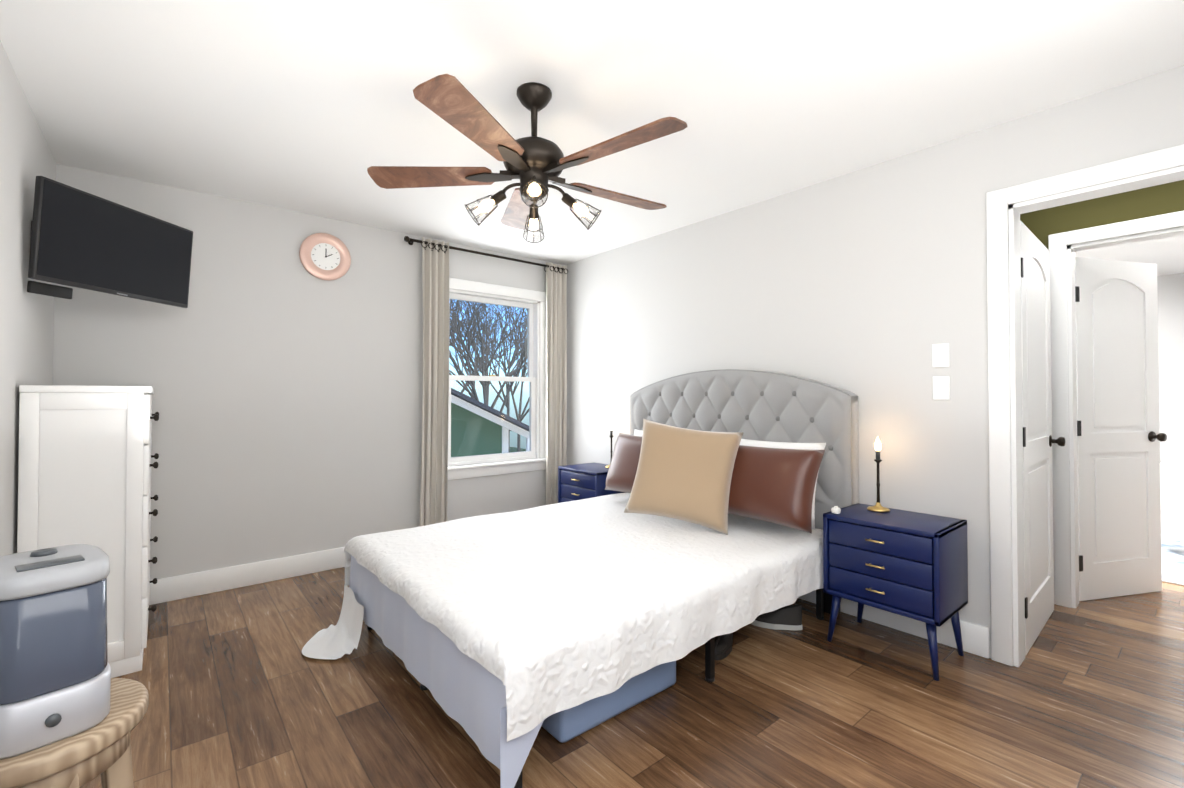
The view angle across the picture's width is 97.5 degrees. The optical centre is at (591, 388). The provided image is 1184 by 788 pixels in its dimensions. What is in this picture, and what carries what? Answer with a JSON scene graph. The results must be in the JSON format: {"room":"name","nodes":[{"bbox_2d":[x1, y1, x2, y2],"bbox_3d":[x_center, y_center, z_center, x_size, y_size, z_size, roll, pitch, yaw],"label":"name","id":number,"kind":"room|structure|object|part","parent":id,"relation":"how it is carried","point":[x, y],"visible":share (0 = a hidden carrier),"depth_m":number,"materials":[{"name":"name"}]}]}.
{"room":"bedroom","nodes":[
{"label":"bedroom","id":0,"kind":"room"},
{"bbox_2d":[0,40,55,556],"bbox_3d":[-1.484,-0.002,1.000,0.120,2.450,4.480,1,-1,-40],"label":"wall","id":1,"kind":"structure","parent":0,"point":[26,321],"depth_m":2.05,"materials":[{"name":"grey paint"}]},
{"bbox_2d":[27,176,192,307],"bbox_3d":[-2.258,-0.630,2.485,0.569,0.478,0.553,1,-1,-40],"label":"wall-mounted tv","id":2,"kind":"object","parent":1,"relation":"attached to","point":[84,240],"visible":0.98,"depth_m":2.38,"materials":[{"name":"black plastic"}]},
{"bbox_2d":[53,164,564,579],"bbox_3d":[-1.601,0.039,3.891,3.630,2.450,0.120,1,-1,-40],"label":"wall","id":3,"kind":"structure","parent":0,"point":[283,383],"depth_m":3.40,"materials":[{"name":"grey paint"}]},
{"bbox_2d":[149,547,344,604],"bbox_3d":[-1.546,1.193,3.831,3.360,0.140,0.016,1,-1,-40],"label":"baseboard","id":4,"kind":"structure","parent":3,"relation":"attached to","point":[178,587],"depth_m":3.28,"materials":[{"name":"white wood"}]},
{"bbox_2d":[299,233,350,280],"bbox_3d":[-1.847,-0.910,3.602,0.324,0.324,0.028,1,-1,-40],"label":"wall clock","id":5,"kind":"object","parent":3,"relation":"attached to","point":[324,256],"visible":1,"depth_m":3.59,"materials":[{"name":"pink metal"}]},
{"bbox_2d":[404,236,567,525],"bbox_3d":[-0.832,0.048,4.374,1.527,2.385,0.116,1,-1,-40],"label":"curtain","id":6,"kind":"object","parent":3,"relation":"attached to","point":[434,447],"visible":0.83,"depth_m":4.07,"materials":[{"name":"grey fabric"}]},
{"bbox_3d":[-0.838,-1.114,4.399,1.527,0.044,0.096,1,-1,-40],"label":"curtain rod","id":7,"kind":"part","parent":6,"relation":"part of","materials":[{"name":"brown metal"}]},
{"bbox_2d":[448,278,545,479],"bbox_3d":[-0.851,-0.071,4.483,1.090,1.627,0.170,1,-1,-40],"label":"window","id":8,"kind":"structure","parent":3,"relation":"in","point":[480,292],"depth_m":4.60,"materials":[{"name":"white wood"}]},
{"bbox_2d":[0,0,1183,275],"bbox_3d":[2.325,-1.238,3.021,8.900,0.080,6.860,1,-1,-40],"label":"ceiling","id":9,"kind":"structure","parent":0,"point":[310,106],"depth_m":2.09,"materials":[{"name":"white paint"}]},
{"bbox_2d":[367,74,686,242],"bbox_3d":[-0.200,-0.934,2.134,1.283,0.554,1.302,1,-1,-40],"label":"ceiling fan","id":10,"kind":"object","parent":9,"relation":"hanging from","point":[534,163],"visible":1,"depth_m":2.06,"materials":[{"name":"brown wood"}]},
{"bbox_2d":[79,567,1183,787],"bbox_3d":[2.325,1.281,2.985,8.900,0.060,6.860,1,-1,-40],"label":"floor","id":11,"kind":"structure","parent":0,"point":[243,691],"depth_m":1.97,"materials":[{"name":"brown wood"}]},
{"bbox_2d":[0,678,148,787],"bbox_3d":[-1.135,0.955,1.068,0.336,0.541,0.336,1,-1,-40],"label":"stool","id":12,"kind":"object","parent":11,"relation":"on","point":[103,747],"visible":0.48,"depth_m":1.03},
{"bbox_2d":[0,544,110,759],"bbox_3d":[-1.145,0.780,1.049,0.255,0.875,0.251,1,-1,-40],"label":"humidifier","id":13,"kind":"object","parent":12,"relation":"on","point":[55,676],"visible":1,"depth_m":1.00,"materials":[{"name":"white plastic"}]},
{"bbox_2d":[17,385,158,677],"bbox_3d":[-2.385,0.620,2.523,0.425,1.250,0.912,1,-1,-40],"label":"dresser","id":14,"kind":"object","parent":11,"relation":"on","point":[85,465],"visible":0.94,"depth_m":2.21,"materials":[{"name":"white wood"}]},
{"bbox_2d":[302,369,858,787],"bbox_3d":[-0.017,0.557,2.716,2.422,1.380,1.700,1,-1,-40],"label":"bed","id":15,"kind":"object","parent":11,"relation":"on","point":[503,636],"visible":1,"depth_m":2.42,"materials":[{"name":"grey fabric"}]},
{"bbox_2d":[344,493,822,741],"bbox_3d":[0.011,0.904,2.735,2.047,0.273,1.676,1,-1,-40],"label":"quilt","id":16,"kind":"object","parent":15,"relation":"on","point":[525,617],"depth_m":2.08,"materials":[{"name":"white fabric"}]},
{"bbox_3d":[0.045,1.121,2.759,1.948,0.255,1.470,1,-1,-40],"label":"frame","id":17,"kind":"part","parent":15,"relation":"part of","materials":[{"name":"grey fabric"}]},
{"bbox_2d":[605,433,641,492],"bbox_3d":[0.374,0.518,3.444,0.190,0.420,0.720,26,-17,-37],"label":"pillow","id":18,"kind":"object","parent":15,"relation":"on","point":[621,474],"depth_m":3.50,"materials":[{"name":"brown fabric"}]},
{"bbox_2d":[634,429,642,435],"bbox_3d":[0.500,0.525,3.574,0.160,0.460,0.720,21,-14,-38],"label":"pillow","id":19,"kind":"object","parent":15,"relation":"on","point":[636,432],"depth_m":3.80,"materials":[{"name":"white fabric"}]},
{"bbox_3d":[0.868,0.568,3.450,0.121,1.380,1.700,1,-1,-40],"label":"headboard","id":20,"kind":"part","parent":15,"relation":"part of","materials":[{"name":"grey fabric"}]},
{"bbox_2d":[728,445,824,533],"bbox_3d":[0.885,0.509,2.828,0.190,0.420,0.720,26,-17,-37],"label":"pillow","id":21,"kind":"object","parent":15,"relation":"on","point":[773,484],"depth_m":2.64,"materials":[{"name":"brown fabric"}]},
{"bbox_2d":[740,439,825,529],"bbox_3d":[0.973,0.516,3.005,0.160,0.460,0.720,21,-14,-38],"label":"pillow","id":22,"kind":"object","parent":15,"relation":"on","point":[769,443],"depth_m":2.91,"materials":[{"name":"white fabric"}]},
{"bbox_2d":[558,462,626,502],"bbox_3d":[0.020,0.957,4.209,0.410,0.627,0.500,1,-1,-40],"label":"nightstand","id":23,"kind":"object","parent":11,"relation":"on","point":[581,481],"visible":0.52,"depth_m":4.09,"materials":[{"name":"blue paint"}]},
{"bbox_2d":[605,421,613,467],"bbox_3d":[0.157,0.455,4.200,0.104,0.374,0.104,1,-1,-40],"label":"lamp","id":24,"kind":"object","parent":23,"relation":"on","point":[611,436],"visible":0.75,"depth_m":4.19,"materials":[{"name":"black metal"}]},
{"bbox_2d":[542,661,675,742],"bbox_3d":[-0.015,1.146,2.138,0.626,0.178,0.460,1,-1,-40],"label":"storage bin","id":25,"kind":"object","parent":11,"relation":"on","point":[564,726],"visible":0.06,"depth_m":1.92,"materials":[{"name":"blue plastic"}]},
{"bbox_2d":[715,632,732,660],"bbox_3d":[0.623,1.179,2.484,0.094,0.126,0.270,0,-1,30],"label":"shoe","id":26,"kind":"object","parent":11,"relation":"on","point":[723,649],"visible":0.5,"depth_m":2.41,"materials":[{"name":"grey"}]},
{"bbox_2d":[750,605,802,629],"bbox_3d":[0.958,1.183,2.723,0.270,0.126,0.094,0,-1,20],"label":"shoe","id":27,"kind":"object","parent":11,"relation":"on","point":[787,617],"visible":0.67,"depth_m":2.68,"materials":[{"name":"grey"}]},
{"bbox_2d":[823,503,967,680],"bbox_3d":[1.444,0.933,2.493,0.410,0.627,0.500,1,-1,-40],"label":"nightstand","id":28,"kind":"object","parent":11,"relation":"on","point":[911,564],"visible":1,"depth_m":2.36,"materials":[{"name":"blue paint"}]},
{"bbox_2d":[831,506,840,513],"bbox_3d":[1.201,0.600,2.556,0.035,0.036,0.035,1,-1,-40],"label":"puck","id":29,"kind":"object","parent":28,"relation":"on","point":[835,509],"visible":0.98,"depth_m":2.55,"materials":[{"name":"white plastic"}]},
{"bbox_2d":[867,437,889,511],"bbox_3d":[1.453,0.433,2.638,0.104,0.374,0.104,1,-1,-40],"label":"lamp","id":30,"kind":"object","parent":28,"relation":"on","point":[878,507],"visible":1,"depth_m":2.63,"materials":[{"name":"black metal"}]},
{"bbox_2d":[1161,534,1183,585],"bbox_3d":[4.958,1.256,3.766,2.450,0.012,2.700,1,-1,-40],"label":"rug","id":31,"kind":"object","parent":11,"relation":"on","point":[1172,551],"depth_m":3.77,"materials":[{"name":"white fabric"}]},
{"bbox_2d":[1160,401,1183,542],"bbox_3d":[4.680,0.656,3.551,0.995,1.178,1.016,0,-1,22],"label":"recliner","id":32,"kind":"object","parent":31,"relation":"on","point":[1172,495],"visible":0.79,"depth_m":3.91,"materials":[{"name":"white fabric"}]},
{"bbox_2d":[566,65,1183,665],"bbox_3d":[1.218,0.030,3.241,0.120,2.450,4.480,1,-1,-40],"label":"wall","id":33,"kind":"structure","parent":0,"point":[868,285],"depth_m":2.79,"materials":[{"name":"grey paint"}]},
{"bbox_2d":[798,590,988,658],"bbox_3d":[0.789,1.190,3.634,0.016,0.140,3.242,1,-1,-40],"label":"baseboard","id":34,"kind":"structure","parent":33,"relation":"attached to","point":[975,639],"depth_m":2.59,"materials":[{"name":"white wood"}]},
{"bbox_2d":[932,343,948,367],"bbox_3d":[1.710,-0.160,2.547,0.010,0.116,0.072,1,-1,-40],"label":"switch plate","id":35,"kind":"object","parent":33,"relation":"attached to","point":[940,355],"visible":1,"depth_m":2.54,"materials":[{"name":"white plastic"}]},
{"bbox_2d":[933,376,949,399],"bbox_3d":[1.710,0.000,2.545,0.010,0.116,0.072,1,-1,-40],"label":"switch plate","id":36,"kind":"object","parent":33,"relation":"attached to","point":[941,387],"visible":1,"depth_m":2.54,"materials":[{"name":"white plastic"}]},
{"bbox_2d":[1020,221,1064,654],"bbox_3d":[2.279,0.231,2.688,0.795,2.020,0.163,1,-1,-40],"label":"bedroom door","id":37,"kind":"structure","parent":33,"relation":"in","point":[1038,440],"depth_m":2.65,"materials":[{"name":"white wood"}]},
{"bbox_2d":[986,144,1183,666],"bbox_3d":[2.191,0.164,2.065,0.156,2.148,0.966,1,-1,-40],"label":"door frame","id":38,"kind":"structure","parent":33,"relation":"attached to","point":[1006,448],"depth_m":2.34,"materials":[{"name":"white wood"}]},
{"bbox_2d":[1020,180,1183,541],"bbox_3d":[2.634,0.029,3.194,0.120,2.450,6.360,1,-1,-40],"label":"wall","id":39,"kind":"structure","parent":0,"point":[1151,201],"depth_m":2.87,"materials":[{"name":"green paint"}]},
{"bbox_2d":[1048,211,1183,607],"bbox_3d":[3.030,0.173,2.715,0.156,2.148,0.936,1,-1,-40],"label":"door frame","id":40,"kind":"structure","parent":39,"relation":"attached to","point":[1064,421],"depth_m":2.98,"materials":[{"name":"white wood"}]},
{"bbox_2d":[1075,257,1166,600],"bbox_3d":[3.184,0.237,3.130,0.634,2.020,0.359,1,-1,-40],"label":"door","id":41,"kind":"structure","parent":39,"relation":"in","point":[1120,436],"depth_m":3.13,"materials":[{"name":"white wood"}]},
{"bbox_2d":[1157,273,1183,462],"bbox_3d":[3.243,0.020,2.556,0.005,2.450,4.800,1,-1,-40],"label":"wall","id":42,"kind":"structure","parent":0,"point":[1170,290],"depth_m":2.75,"materials":[{"name":"grey paint"}]},
{"label":"outside","id":43,"kind":"structure","parent":0,"visible":0},
{"bbox_2d":[510,447,525,451],"bbox_3d":[-12.717,4.455,20.841,36.000,0.100,39.500,1,-1,-40],"label":"ground","id":44,"kind":"structure","parent":43,"point":[515,449],"depth_m":39.47,"materials":[{"name":"green plant"}]},
{"bbox_2d":[449,300,525,392],"bbox_3d":[-6.012,-0.197,20.471,7.508,9.193,6.741,1,-1,-40],"label":"tree","id":45,"kind":"object","parent":44,"relation":"on","point":[478,364],"depth_m":21.15,"materials":[{"name":"brown plant"}]},
{"bbox_2d":[449,299,527,411],"bbox_3d":[-3.747,0.042,17.257,5.887,8.628,5.253,1,-1,-40],"label":"tree","id":46,"kind":"object","parent":44,"relation":"on","point":[467,346],"depth_m":17.25,"materials":[{"name":"brown plant"}]},
{"bbox_2d":[449,300,527,407],"bbox_3d":[-5.596,-0.537,24.133,8.519,9.981,6.860,1,-1,-40],"label":"tree","id":47,"kind":"object","parent":44,"relation":"on","point":[487,383],"depth_m":24.32,"materials":[{"name":"brown plant"}]},
{"bbox_2d":[451,302,527,452],"bbox_3d":[-6.319,-0.984,33.580,9.847,11.140,9.458,1,-1,-40],"label":"tree","id":48,"kind":"object","parent":44,"relation":"on","point":[507,404],"depth_m":32.92,"materials":[{"name":"brown plant"}]},
{"bbox_2d":[451,388,528,456],"bbox_3d":[-6.627,1.625,10.406,8.170,5.262,7.700,1,-1,-40],"label":"house","id":49,"kind":"structure","parent":44,"relation":"on","point":[465,445],"depth_m":9.72,"materials":[{"name":"green"}]},
{"bbox_2d":[478,309,528,451],"bbox_3d":[-2.228,0.041,25.095,6.003,8.854,5.794,1,-1,-40],"label":"tree","id":50,"kind":"object","parent":44,"relation":"on","point":[520,417],"depth_m":25.57,"materials":[{"name":"brown plant"}]}
]}

